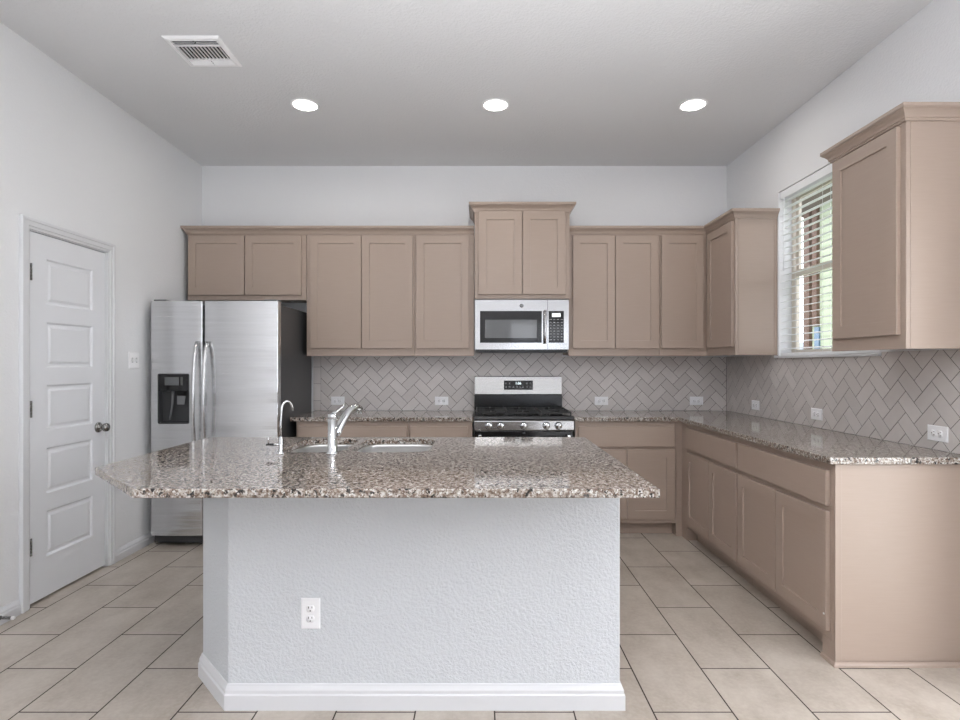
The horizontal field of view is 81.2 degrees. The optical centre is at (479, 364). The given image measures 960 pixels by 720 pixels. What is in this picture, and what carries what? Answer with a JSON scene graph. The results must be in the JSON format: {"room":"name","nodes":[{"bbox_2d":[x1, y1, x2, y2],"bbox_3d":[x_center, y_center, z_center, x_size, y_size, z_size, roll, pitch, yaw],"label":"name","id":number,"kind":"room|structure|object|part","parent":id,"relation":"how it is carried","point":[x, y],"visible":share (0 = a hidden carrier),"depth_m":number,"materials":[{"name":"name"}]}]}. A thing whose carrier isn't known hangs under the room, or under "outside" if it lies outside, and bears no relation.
{"room":"kitchen","nodes":[
{"label":"kitchen","id":0,"kind":"room"},
{"bbox_2d":[0,22,201,607],"bbox_3d":[-2.502,-0.211,0.150,0.140,3.052,9.500,0,0,0],"label":"wall","id":1,"kind":"structure","parent":0,"point":[73,159],"depth_m":3.52,"materials":[{"name":"white paint"}]},
{"bbox_2d":[0,616,15,619],"bbox_3d":[-2.377,1.275,2.818,0.077,0.022,0.022,0,0,0],"label":"door stop","id":2,"kind":"object","parent":1,"relation":"attached to","point":[1,617],"visible":1,"depth_m":2.81,"materials":[{"name":"grey metal"}]},
{"bbox_2d":[19,214,115,613],"bbox_3d":[-2.470,0.261,3.330,0.204,2.108,0.758,0,0,0],"label":"door","id":3,"kind":"structure","parent":1,"relation":"in","point":[67,289],"depth_m":3.29,"materials":[{"name":"white paint"}]},
{"bbox_3d":[-2.502,0.292,3.330,0.140,2.046,0.635,0,0,0],"label":"frame","id":4,"kind":"part","parent":3,"relation":"part of","materials":[{"name":"white paint"}]},
{"bbox_3d":[-2.403,0.401,3.575,0.069,0.066,0.066,0,0,0],"label":"knob","id":5,"kind":"part","parent":3,"relation":"part of","materials":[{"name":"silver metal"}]},
{"bbox_2d":[0,532,154,624],"bbox_3d":[-2.424,1.276,0.150,0.016,0.079,9.500,0,0,0],"label":"baseboard","id":6,"kind":"structure","parent":1,"relation":"attached to","point":[14,608],"depth_m":3.79,"materials":[{"name":"white paint"}]},
{"bbox_2d":[129,352,138,368],"bbox_3d":[-2.425,-0.029,3.932,0.014,0.117,0.114,0,0,0],"label":"light switch","id":7,"kind":"object","parent":1,"relation":"attached to","point":[133,356],"visible":1,"depth_m":3.93,"materials":[{"name":"white plastic"}]},
{"bbox_2d":[202,166,726,436],"bbox_3d":[-0.136,-0.211,4.970,4.873,3.052,0.140,0,0,0],"label":"wall","id":8,"kind":"structure","parent":0,"point":[231,195],"depth_m":4.90,"materials":[{"name":"white paint"}]},
{"bbox_2d":[188,235,306,302],"bbox_3d":[-1.905,-0.802,4.729,0.970,0.550,0.339,0,0,0],"label":"upper cabinet","id":9,"kind":"object","parent":8,"relation":"attached to","point":[220,267],"visible":0.97,"depth_m":4.57,"materials":[{"name":"beige paint"}]},
{"bbox_3d":[-2.150,-0.807,4.570,0.456,0.483,0.020,0,0,0],"label":"door","id":10,"kind":"part","parent":9,"relation":"part of","materials":[{"name":"beige paint"}]},
{"bbox_3d":[-1.686,-0.807,4.570,0.456,0.483,0.020,0,0,0],"label":"door","id":11,"kind":"part","parent":9,"relation":"part of","materials":[{"name":"beige paint"}]},
{"bbox_2d":[180,226,473,234],"bbox_3d":[-1.239,-1.093,4.719,2.382,0.064,0.358,0,0,0],"label":"crown molding","id":12,"kind":"structure","parent":9,"relation":"attached to","point":[189,230],"depth_m":4.56,"materials":[{"name":"beige paint"}]},
{"bbox_2d":[307,235,414,355],"bbox_3d":[-0.976,-0.573,4.729,0.882,1.008,0.339,0,0,0],"label":"upper cabinet","id":13,"kind":"object","parent":8,"relation":"attached to","point":[361,288],"visible":0.98,"depth_m":4.57,"materials":[{"name":"beige paint"}]},
{"bbox_3d":[-1.177,-0.591,4.570,0.415,0.917,0.020,0,0,0],"label":"door","id":14,"kind":"part","parent":13,"relation":"part of","materials":[{"name":"beige paint"}]},
{"bbox_3d":[-0.756,-0.591,4.570,0.413,0.917,0.020,0,0,0],"label":"door","id":15,"kind":"part","parent":13,"relation":"part of","materials":[{"name":"beige paint"}]},
{"bbox_2d":[415,235,474,355],"bbox_3d":[-0.290,-0.573,4.729,0.486,1.008,0.339,0,0,0],"label":"upper cabinet","id":16,"kind":"object","parent":8,"relation":"attached to","point":[444,264],"visible":1,"depth_m":4.57,"materials":[{"name":"beige paint"}]},
{"bbox_2d":[313,351,726,410],"bbox_3d":[0.352,0.021,4.896,3.616,1.088,0.008,0,0,0],"label":"tile backsplash","id":17,"kind":"structure","parent":8,"relation":"attached to","point":[372,383],"depth_m":4.89,"materials":[{"name":"grey tile"}]},
{"bbox_2d":[331,397,344,404],"bbox_3d":[-1.242,0.317,4.887,0.117,0.073,0.008,0,0,0],"label":"electrical outlet","id":18,"kind":"object","parent":17,"relation":"attached to","point":[334,400],"visible":0.99,"depth_m":4.89,"materials":[{"name":"white plastic"}]},
{"bbox_2d":[435,397,447,404],"bbox_3d":[-0.335,0.317,4.887,0.117,0.073,0.008,0,0,0],"label":"electrical outlet","id":19,"kind":"object","parent":17,"relation":"attached to","point":[438,400],"visible":1,"depth_m":4.89,"materials":[{"name":"white plastic"}]},
{"bbox_2d":[595,397,607,404],"bbox_3d":[1.060,0.317,4.887,0.117,0.073,0.008,0,0,0],"label":"electrical outlet","id":20,"kind":"object","parent":17,"relation":"attached to","point":[598,400],"visible":1,"depth_m":4.89,"materials":[{"name":"white plastic"}]},
{"bbox_2d":[690,397,702,404],"bbox_3d":[1.890,0.317,4.887,0.117,0.073,0.008,0,0,0],"label":"electrical outlet","id":21,"kind":"object","parent":17,"relation":"attached to","point":[693,400],"visible":1,"depth_m":4.89,"materials":[{"name":"white plastic"}]},
{"bbox_2d":[469,202,575,299],"bbox_3d":[0.339,-0.911,4.676,0.855,0.767,0.445,0,0,0],"label":"upper cabinet","id":22,"kind":"object","parent":8,"relation":"attached to","point":[522,249],"visible":0.98,"depth_m":4.49,"materials":[{"name":"beige paint"}]},
{"bbox_3d":[0.162,-0.892,4.490,0.348,0.660,0.020,0,0,0],"label":"door","id":23,"kind":"part","parent":22,"relation":"part of","materials":[{"name":"beige paint"}]},
{"bbox_2d":[475,300,568,352],"bbox_3d":[0.338,-0.311,4.683,0.758,0.428,0.411,0,0,0],"label":"microwave","id":24,"kind":"object","parent":22,"relation":"attached to","point":[501,326],"visible":1,"depth_m":4.53,"materials":[{"name":"silver metal"}]},
{"bbox_3d":[0.523,-0.302,4.497,0.023,0.268,0.041,0,0,0],"label":"handle","id":25,"kind":"part","parent":24,"relation":"part of","materials":[{"name":"silver metal"}]},
{"bbox_3d":[0.632,-0.323,4.540,0.169,0.401,0.029,0,0,0],"label":"control panel","id":26,"kind":"part","parent":24,"relation":"part of","materials":[{"name":"silver metal"}]},
{"bbox_3d":[0.339,-1.260,4.676,0.855,0.070,0.444,0,0,0],"label":"crown","id":27,"kind":"part","parent":22,"relation":"part of","materials":[{"name":"beige paint"}]},
{"bbox_3d":[0.513,-0.892,4.490,0.342,0.660,0.020,0,0,0],"label":"door","id":28,"kind":"part","parent":22,"relation":"part of","materials":[{"name":"beige paint"}]},
{"bbox_2d":[563,235,658,355],"bbox_3d":[1.095,-0.573,4.729,0.743,1.008,0.339,0,0,0],"label":"upper cabinet","id":29,"kind":"object","parent":8,"relation":"attached to","point":[614,299],"visible":0.94,"depth_m":4.57,"materials":[{"name":"beige paint"}]},
{"bbox_3d":[0.928,-0.591,4.570,0.343,0.917,0.020,0,0,0],"label":"door","id":30,"kind":"part","parent":29,"relation":"part of","materials":[{"name":"beige paint"}]},
{"bbox_3d":[1.280,-0.591,4.570,0.348,0.917,0.020,0,0,0],"label":"door","id":31,"kind":"part","parent":29,"relation":"part of","materials":[{"name":"beige paint"}]},
{"bbox_2d":[659,235,706,355],"bbox_3d":[1.662,-0.573,4.729,0.386,1.008,0.339,0,0,0],"label":"upper cabinet","id":32,"kind":"object","parent":8,"relation":"attached to","point":[682,258],"visible":0.96,"depth_m":4.57,"materials":[{"name":"beige paint"}]},
{"bbox_2d":[0,0,932,165],"bbox_3d":[-0.136,-1.787,0.150,4.873,0.100,9.780,0,0,0],"label":"ceiling","id":33,"kind":"structure","parent":0,"point":[392,82],"depth_m":3.33,"materials":[{"name":"white paint"}]},
{"bbox_2d":[161,36,242,66],"bbox_3d":[-1.532,-1.728,3.108,0.304,0.018,0.303,0,0,0],"label":"ceiling vent","id":34,"kind":"object","parent":33,"relation":"in","point":[197,51],"visible":1,"depth_m":3.10,"materials":[{"name":"white metal"}]},
{"bbox_2d":[290,98,319,111],"bbox_3d":[-1.171,-1.734,3.748,0.188,0.006,0.188,0,0,0],"label":"recessed light","id":35,"kind":"object","parent":33,"relation":"in","point":[301,104],"visible":1,"depth_m":3.74,"materials":[{"name":"white plastic"}]},
{"bbox_2d":[482,98,509,111],"bbox_3d":[0.104,-1.734,3.748,0.188,0.006,0.188,0,0,0],"label":"recessed light","id":36,"kind":"object","parent":33,"relation":"in","point":[495,104],"visible":1,"depth_m":3.74,"materials":[{"name":"white plastic"}]},
{"bbox_2d":[678,98,707,111],"bbox_3d":[1.426,-1.734,3.748,0.188,0.006,0.188,0,0,0],"label":"recessed light","id":37,"kind":"object","parent":33,"relation":"in","point":[695,104],"visible":1,"depth_m":3.74,"materials":[{"name":"white plastic"}]},
{"bbox_2d":[0,533,959,719],"bbox_3d":[-0.136,1.365,0.150,4.873,0.100,9.780,0,0,0],"label":"floor","id":38,"kind":"structure","parent":0,"point":[123,640],"depth_m":2.50,"materials":[{"name":"tile"}]},
{"bbox_2d":[151,299,310,542],"bbox_3d":[-1.914,0.422,4.396,0.918,1.784,0.907,0,0,0],"label":"refrigerator","id":39,"kind":"object","parent":38,"relation":"on","point":[219,368],"visible":0.74,"depth_m":4.03,"materials":[{"name":"grey metal"}]},
{"bbox_3d":[-2.232,0.298,4.052,0.036,0.206,0.018,0,0,-15],"label":"water spout","id":40,"kind":"part","parent":39,"relation":"part of","materials":[{"name":"grey plastic"}]},
{"bbox_3d":[-2.204,0.132,4.051,0.213,0.120,0.045,0,0,0],"label":"control panel","id":41,"kind":"part","parent":39,"relation":"part of","materials":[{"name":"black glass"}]},
{"bbox_3d":[-2.187,0.387,4.059,0.373,1.688,0.068,0,0,0],"label":"freezer door","id":42,"kind":"part","parent":39,"relation":"part of","materials":[{"name":"silver metal"}]},
{"bbox_3d":[-2.030,0.278,3.987,0.026,0.888,0.089,0,0,0],"label":"handle","id":43,"kind":"part","parent":39,"relation":"part of","materials":[{"name":"silver metal"}]},
{"bbox_3d":[-1.957,0.278,3.987,0.026,0.888,0.089,0,0,0],"label":"handle","id":44,"kind":"part","parent":39,"relation":"part of","materials":[{"name":"silver metal"}]},
{"bbox_3d":[-1.720,0.387,4.059,0.531,1.688,0.068,0,0,0],"label":"door","id":45,"kind":"part","parent":39,"relation":"part of","materials":[{"name":"silver metal"}]},
{"bbox_2d":[297,421,408,436],"bbox_3d":[-0.977,0.875,4.585,0.858,0.880,0.629,0,0,0],"label":"base cabinet","id":46,"kind":"object","parent":38,"relation":"on","point":[304,428],"visible":0.14,"depth_m":4.27,"materials":[{"name":"beige paint"}]},
{"bbox_3d":[-0.974,0.550,4.280,0.823,0.158,0.020,0,0,0],"label":"drawer","id":47,"kind":"part","parent":46,"relation":"part of","materials":[{"name":"beige paint"}]},
{"bbox_2d":[290,411,473,420],"bbox_3d":[-0.749,0.418,4.579,1.393,0.030,0.640,0,0,0],"label":"countertop","id":48,"kind":"structure","parent":46,"relation":"on","point":[314,415],"depth_m":4.34,"materials":[{"name":"stone"}]},
{"bbox_2d":[198,498,624,710],"bbox_3d":[-0.318,0.874,2.613,1.741,0.882,0.974,0,0,0],"label":"kitchen island","id":49,"kind":"object","parent":38,"relation":"on","point":[427,604],"visible":0.66,"depth_m":2.14,"materials":[{"name":"grey paint"}]},
{"bbox_2d":[301,598,319,628],"bbox_3d":[-0.647,0.951,2.138,0.073,0.117,0.008,0,0,0],"label":"electrical outlet","id":50,"kind":"object","parent":49,"relation":"attached to","point":[310,607],"visible":1,"depth_m":2.14,"materials":[{"name":"white plastic"}]},
{"bbox_2d":[306,605,314,611],"bbox_3d":[-0.647,0.931,2.135,0.033,0.027,0.002,0,0,0],"label":"receptacle","id":51,"kind":"object","parent":50,"relation":"attached to","point":[309,608],"depth_m":2.13,"materials":[{"name":"white plastic"}]},
{"bbox_2d":[306,615,314,622],"bbox_3d":[-0.647,0.971,2.135,0.033,0.027,0.002,0,0,0],"label":"receptacle","id":52,"kind":"object","parent":50,"relation":"attached to","point":[309,618],"depth_m":2.13,"materials":[{"name":"white plastic"}]},
{"bbox_2d":[95,437,659,497],"bbox_3d":[-0.463,0.418,2.462,2.091,0.030,1.300,0,0,0],"label":"island countertop","id":53,"kind":"structure","parent":49,"relation":"on","point":[210,467],"depth_m":2.13,"materials":[{"name":"stone"}]},
{"bbox_2d":[266,400,293,454],"bbox_3d":[-0.901,0.282,2.523,0.119,0.241,0.047,0,0,-21],"label":"water faucet","id":54,"kind":"object","parent":53,"relation":"on","point":[280,444],"visible":1,"depth_m":2.52,"materials":[{"name":"silver metal"}]},
{"bbox_2d":[326,404,362,454],"bbox_3d":[-0.626,0.292,2.605,0.060,0.220,0.230,0,0,28],"label":"kitchen faucet","id":55,"kind":"object","parent":53,"relation":"on","point":[335,428],"visible":1,"depth_m":2.52,"materials":[{"name":"silver metal"}]},
{"bbox_3d":[-0.643,0.206,2.551,0.028,0.047,0.067,0,0,44],"label":"lever","id":56,"kind":"part","parent":55,"relation":"part of","materials":[{"name":"silver metal"}]},
{"bbox_3d":[-0.619,0.257,2.615,0.045,0.142,0.186,0,0,26],"label":"spout","id":57,"kind":"part","parent":55,"relation":"part of","materials":[{"name":"silver metal"}]},
{"bbox_2d":[291,444,432,451],"bbox_3d":[-0.587,0.529,2.808,0.733,0.192,0.501,0,0,0],"label":"sink","id":58,"kind":"object","parent":53,"relation":"in","point":[319,447],"visible":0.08,"depth_m":3.04,"materials":[{"name":"silver metal"}]},
{"bbox_3d":[-0.788,0.529,2.808,0.329,0.192,0.501,0,0,0],"label":"bowl","id":59,"kind":"part","parent":58,"relation":"part of","materials":[{"name":"silver metal"}]},
{"bbox_3d":[-0.424,0.529,2.808,0.408,0.192,0.501,0,0,0],"label":"bowl","id":60,"kind":"part","parent":58,"relation":"part of","materials":[{"name":"silver metal"}]},
{"bbox_3d":[-0.318,1.267,2.601,1.741,0.096,0.948,0,0,0],"label":"baseboard","id":61,"kind":"part","parent":49,"relation":"part of","materials":[{"name":"white paint"}]},
{"bbox_2d":[409,421,472,436],"bbox_3d":[-0.302,0.875,4.585,0.488,0.880,0.629,0,0,0],"label":"base cabinet","id":62,"kind":"object","parent":38,"relation":"on","point":[416,428],"visible":0.2,"depth_m":4.27,"materials":[{"name":"beige paint"}]},
{"bbox_3d":[-0.314,0.550,4.280,0.437,0.158,0.020,0,0,0],"label":"drawer","id":63,"kind":"part","parent":62,"relation":"part of","materials":[{"name":"beige paint"}]},
{"bbox_2d":[474,376,573,436],"bbox_3d":[0.333,0.708,4.534,0.759,1.215,0.703,0,0,0],"label":"gas range","id":64,"kind":"object","parent":38,"relation":"on","point":[505,406],"visible":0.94,"depth_m":4.66,"materials":[{"name":"silver metal"}]},
{"bbox_3d":[0.066,0.463,4.224,0.058,0.058,0.033,0,0,0],"label":"knob","id":65,"kind":"part","parent":64,"relation":"part of","materials":[{"name":"silver metal"}]},
{"bbox_3d":[0.156,0.463,4.224,0.058,0.058,0.033,0,0,0],"label":"knob","id":66,"kind":"part","parent":64,"relation":"part of","materials":[{"name":"silver metal"}]},
{"bbox_3d":[0.329,0.179,4.845,0.751,0.159,0.081,0,0,0],"label":"backguard panel","id":67,"kind":"part","parent":64,"relation":"part of","materials":[{"name":"silver metal"}]},
{"bbox_3d":[0.330,0.463,4.224,0.058,0.058,0.033,0,0,0],"label":"knob","id":68,"kind":"part","parent":64,"relation":"part of","materials":[{"name":"silver metal"}]},
{"bbox_3d":[0.334,0.792,4.269,0.749,0.575,0.048,0,0,0],"label":"oven door","id":69,"kind":"part","parent":64,"relation":"part of","materials":[{"name":"black glass"}]},
{"bbox_2d":[474,411,573,420],"bbox_3d":[0.334,0.409,4.519,0.757,0.040,0.561,0,0,0],"label":"cooktop","id":70,"kind":"object","parent":64,"relation":"in","point":[479,415],"depth_m":4.24,"materials":[{"name":"black metal"}]},
{"bbox_3d":[0.334,0.463,4.266,0.757,0.072,0.049,0,0,0],"label":"control panel","id":71,"kind":"part","parent":64,"relation":"part of","materials":[{"name":"silver metal"}]},
{"bbox_3d":[0.503,0.463,4.224,0.058,0.058,0.033,0,0,0],"label":"knob","id":72,"kind":"part","parent":64,"relation":"part of","materials":[{"name":"silver metal"}]},
{"bbox_3d":[0.593,0.463,4.224,0.058,0.058,0.033,0,0,0],"label":"knob","id":73,"kind":"part","parent":64,"relation":"part of","materials":[{"name":"silver metal"}]},
{"bbox_2d":[573,421,675,532],"bbox_3d":[1.114,0.875,4.585,0.772,0.880,0.629,0,0,0],"label":"base cabinet","id":74,"kind":"object","parent":38,"relation":"on","point":[648,448],"visible":0.59,"depth_m":4.27,"materials":[{"name":"beige paint"}]},
{"bbox_3d":[0.935,0.913,4.280,0.365,0.531,0.020,0,0,0],"label":"door","id":75,"kind":"part","parent":74,"relation":"part of","materials":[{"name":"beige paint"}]},
{"bbox_3d":[1.120,0.550,4.280,0.734,0.158,0.020,0,0,0],"label":"drawer","id":76,"kind":"part","parent":74,"relation":"part of","materials":[{"name":"beige paint"}]},
{"bbox_3d":[1.306,0.913,4.280,0.363,0.531,0.020,0,0,0],"label":"door","id":77,"kind":"part","parent":74,"relation":"part of","materials":[{"name":"beige paint"}]},
{"bbox_2d":[571,411,959,463],"bbox_3d":[1.440,0.418,3.662,1.441,0.030,2.475,0,0,0],"label":"countertop","id":78,"kind":"structure","parent":74,"relation":"on","point":[827,446],"depth_m":3.09,"materials":[{"name":"stone"}]},
{"bbox_2d":[672,421,696,539],"bbox_3d":[1.831,0.875,4.542,0.658,0.880,0.714,0,0,0],"label":"base cabinet","id":79,"kind":"object","parent":38,"relation":"on","point":[680,528],"visible":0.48,"depth_m":4.29,"materials":[{"name":"beige paint"}]},
{"bbox_3d":[1.534,0.875,4.247,0.064,0.880,0.124,0,0,0],"label":"corner post","id":80,"kind":"part","parent":79,"relation":"part of","materials":[{"name":"beige paint"}]},
{"bbox_2d":[686,424,752,584],"bbox_3d":[1.843,0.875,3.758,0.633,0.880,0.850,0,0,0],"label":"base cabinet","id":81,"kind":"object","parent":38,"relation":"on","point":[712,471],"visible":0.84,"depth_m":3.68,"materials":[{"name":"beige paint"}]},
{"bbox_3d":[1.537,0.913,3.950,0.020,0.527,0.399,0,0,0],"label":"door","id":82,"kind":"part","parent":81,"relation":"part of","materials":[{"name":"beige paint"}]},
{"bbox_3d":[1.537,0.546,3.748,0.020,0.156,0.805,0,0,0],"label":"drawer","id":83,"kind":"part","parent":81,"relation":"part of","materials":[{"name":"beige paint"}]},
{"bbox_3d":[1.537,0.913,3.545,0.020,0.527,0.400,0,0,0],"label":"door","id":84,"kind":"part","parent":81,"relation":"part of","materials":[{"name":"beige paint"}]},
{"bbox_2d":[738,439,959,667],"bbox_3d":[1.842,0.875,2.879,0.636,0.880,0.904,0,0,0],"label":"base cabinet","id":85,"kind":"object","parent":38,"relation":"on","point":[865,558],"visible":0.92,"depth_m":2.44,"materials":[{"name":"beige paint"}]},
{"bbox_3d":[1.537,0.913,3.110,0.020,0.527,0.421,0,0,0],"label":"door","id":86,"kind":"part","parent":85,"relation":"part of","materials":[{"name":"beige paint"}]},
{"bbox_3d":[1.537,0.546,2.897,0.020,0.156,0.846,0,0,0],"label":"drawer","id":87,"kind":"part","parent":85,"relation":"part of","materials":[{"name":"beige paint"}]},
{"bbox_3d":[1.556,0.825,2.893,0.019,0.780,0.875,0,0,0],"label":"frame","id":88,"kind":"part","parent":85,"relation":"part of","materials":[{"name":"beige paint"}]},
{"bbox_3d":[1.537,0.913,2.683,0.020,0.527,0.419,0,0,0],"label":"door","id":89,"kind":"part","parent":85,"relation":"part of","materials":[{"name":"beige paint"}]},
{"bbox_3d":[1.848,1.305,2.478,0.624,0.020,0.103,0,0,0],"label":"shoe molding","id":90,"kind":"part","parent":85,"relation":"part of","materials":[{"name":"beige paint"}]},
{"bbox_3d":[1.853,0.875,2.447,0.613,0.880,0.018,0,0,0],"label":"panel","id":91,"kind":"part","parent":85,"relation":"part of","materials":[{"name":"beige paint"}]},
{"bbox_2d":[812,207,819,325],"bbox_3d":[6.170,-1.795,10.290,0.060,2.180,0.140,0,0,0],"label":"shutter","id":92,"kind":"object","parent":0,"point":[816,284],"depth_m":10.22,"materials":[{"name":"brown"}]},
{"bbox_2d":[727,0,959,453],"bbox_3d":[2.231,-0.211,0.150,0.140,3.052,9.500,0,0,0],"label":"wall","id":93,"kind":"structure","parent":0,"point":[919,61],"depth_m":3.35,"materials":[{"name":"white paint"}]},
{"bbox_2d":[707,218,776,355],"bbox_3d":[1.998,-0.573,4.322,0.325,1.008,0.511,0,0,0],"label":"upper cabinet","id":94,"kind":"object","parent":93,"relation":"attached to","point":[741,253],"visible":0.98,"depth_m":4.07,"materials":[{"name":"beige paint"}]},
{"bbox_2d":[570,208,779,234],"bbox_3d":[1.440,-1.093,4.307,1.437,0.064,0.554,0,0,0],"label":"crown molding","id":95,"kind":"structure","parent":94,"relation":"attached to","point":[740,213],"depth_m":4.54,"materials":[{"name":"beige paint"}]},
{"bbox_3d":[1.845,-0.591,4.310,0.020,0.917,0.440,0,0,0],"label":"door","id":96,"kind":"part","parent":94,"relation":"part of","materials":[{"name":"beige paint"}]},
{"bbox_3d":[1.864,-0.573,4.324,0.019,1.008,0.508,0,0,0],"label":"frame","id":97,"kind":"part","parent":94,"relation":"part of","materials":[{"name":"beige paint"}]},
{"bbox_3d":[2.007,-0.573,4.070,0.305,1.008,0.007,0,0,0],"label":"panel","id":98,"kind":"part","parent":94,"relation":"part of","materials":[{"name":"beige paint"}]},
{"bbox_2d":[774,179,880,357],"bbox_3d":[2.215,-0.645,3.535,0.167,1.198,1.058,0,0,0],"label":"window","id":99,"kind":"structure","parent":93,"relation":"in","point":[797,240],"depth_m":3.99,"materials":[{"name":"white plastic"}]},
{"bbox_3d":[2.276,-0.645,3.541,0.044,1.198,1.020,0,0,0],"label":"frame","id":100,"kind":"part","parent":99,"relation":"part of","materials":[{"name":"beige plastic"}]},
{"bbox_3d":[2.265,-0.372,3.541,0.019,0.599,0.966,0,0,0],"label":"sash","id":101,"kind":"part","parent":99,"relation":"part of","materials":[{"name":"beige plastic"}]},
{"bbox_3d":[2.285,-0.923,3.541,0.018,0.587,0.966,0,0,0],"label":"sash","id":102,"kind":"part","parent":99,"relation":"part of","materials":[{"name":"beige plastic"}]},
{"bbox_3d":[2.191,-0.054,3.535,0.120,0.018,1.058,0,0,0],"label":"sill","id":103,"kind":"part","parent":99,"relation":"part of","materials":[{"name":"white paint"}]},
{"bbox_2d":[780,164,878,354],"bbox_3d":[2.187,-0.653,3.541,0.063,1.176,0.998,0,0,0],"label":"window blind","id":104,"kind":"object","parent":99,"relation":"attached to","point":[823,175],"visible":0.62,"depth_m":3.71,"materials":[{"name":"white plastic"}]},
{"bbox_3d":[2.192,-0.634,3.541,0.053,1.106,0.002,0,0,0],"label":"ladder cord","id":105,"kind":"part","parent":104,"relation":"part of","materials":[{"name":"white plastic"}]},
{"bbox_3d":[2.192,-0.074,3.541,0.050,0.018,0.998,0,0,0],"label":"rail","id":106,"kind":"part","parent":104,"relation":"part of","materials":[{"name":"white plastic"}]},
{"bbox_2d":[727,349,959,453],"bbox_3d":[2.157,0.167,3.664,0.008,0.470,2.458,0,0,0],"label":"tile backsplash","id":107,"kind":"structure","parent":93,"relation":"attached to","point":[893,396],"depth_m":3.15,"materials":[{"name":"grey tile"}]},
{"bbox_2d":[752,400,758,409],"bbox_3d":[2.148,0.317,4.372,0.008,0.073,0.117,0,0,0],"label":"electrical outlet","id":108,"kind":"object","parent":107,"relation":"attached to","point":[755,404],"visible":1,"depth_m":4.36,"materials":[{"name":"white plastic"}]},
{"bbox_2d":[811,408,822,420],"bbox_3d":[2.148,0.317,3.578,0.008,0.073,0.117,0,0,0],"label":"electrical outlet","id":109,"kind":"object","parent":107,"relation":"attached to","point":[816,414],"visible":1,"depth_m":3.57,"materials":[{"name":"white plastic"}]},
{"bbox_2d":[927,424,947,442],"bbox_3d":[2.148,0.324,2.632,0.008,0.073,0.117,0,0,0],"label":"electrical outlet","id":110,"kind":"object","parent":107,"relation":"attached to","point":[934,432],"visible":1,"depth_m":2.63,"materials":[{"name":"white plastic"}]},
{"bbox_2d":[931,429,935,435],"bbox_3d":[2.145,0.324,2.651,0.002,0.033,0.027,0,0,0],"label":"receptacle","id":111,"kind":"object","parent":110,"relation":"attached to","point":[933,431],"depth_m":2.65,"materials":[{"name":"white plastic"}]},
{"bbox_2d":[937,430,942,437],"bbox_3d":[2.145,0.324,2.612,0.002,0.033,0.027,0,0,0],"label":"receptacle","id":112,"kind":"object","parent":110,"relation":"attached to","point":[939,432],"depth_m":2.61,"materials":[{"name":"white plastic"}]},
{"bbox_2d":[820,102,959,350],"bbox_3d":[1.988,-0.597,2.695,0.345,1.056,0.590,0,0,0],"label":"upper cabinet","id":113,"kind":"object","parent":93,"relation":"attached to","point":[896,178],"visible":1,"depth_m":2.47,"materials":[{"name":"beige paint"}]},
{"bbox_3d":[1.845,-0.591,2.692,0.020,0.917,0.447,0,0,0],"label":"door","id":114,"kind":"part","parent":113,"relation":"part of","materials":[{"name":"beige paint"}]},
{"bbox_3d":[1.864,-0.573,2.695,0.019,1.008,0.510,0,0,0],"label":"frame","id":115,"kind":"part","parent":113,"relation":"part of","materials":[{"name":"beige paint"}]},
{"bbox_3d":[1.987,-1.093,2.695,0.344,0.064,0.590,0,0,0],"label":"crown","id":116,"kind":"part","parent":113,"relation":"part of","materials":[{"name":"beige paint"}]},
{"bbox_3d":[2.007,-0.573,2.440,0.305,1.008,0.007,0,0,0],"label":"panel","id":117,"kind":"part","parent":113,"relation":"part of","materials":[{"name":"beige paint"}]},
{"label":"outside","id":118,"kind":"structure","parent":0,"visible":0},
{"bbox_3d":[16.280,1.615,9.000,27.439,0.200,42.000,0,0,0],"label":"lawn","id":119,"kind":"structure","parent":118,"visible":0},
{"bbox_2d":[802,183,831,348],"bbox_3d":[7.600,-1.535,6.800,4.000,6.100,8.400,0,0,0],"label":"neighbor house","id":120,"kind":"structure","parent":119,"relation":"on","point":[827,304],"depth_m":10.22,"materials":[{"name":"brown"}]},
{"bbox_3d":[6.170,-0.685,10.540,0.060,4.400,0.180,0,0,0],"label":"corner trim","id":121,"kind":"part","parent":120,"relation":"part of","materials":[{"name":"white"}]}
]}

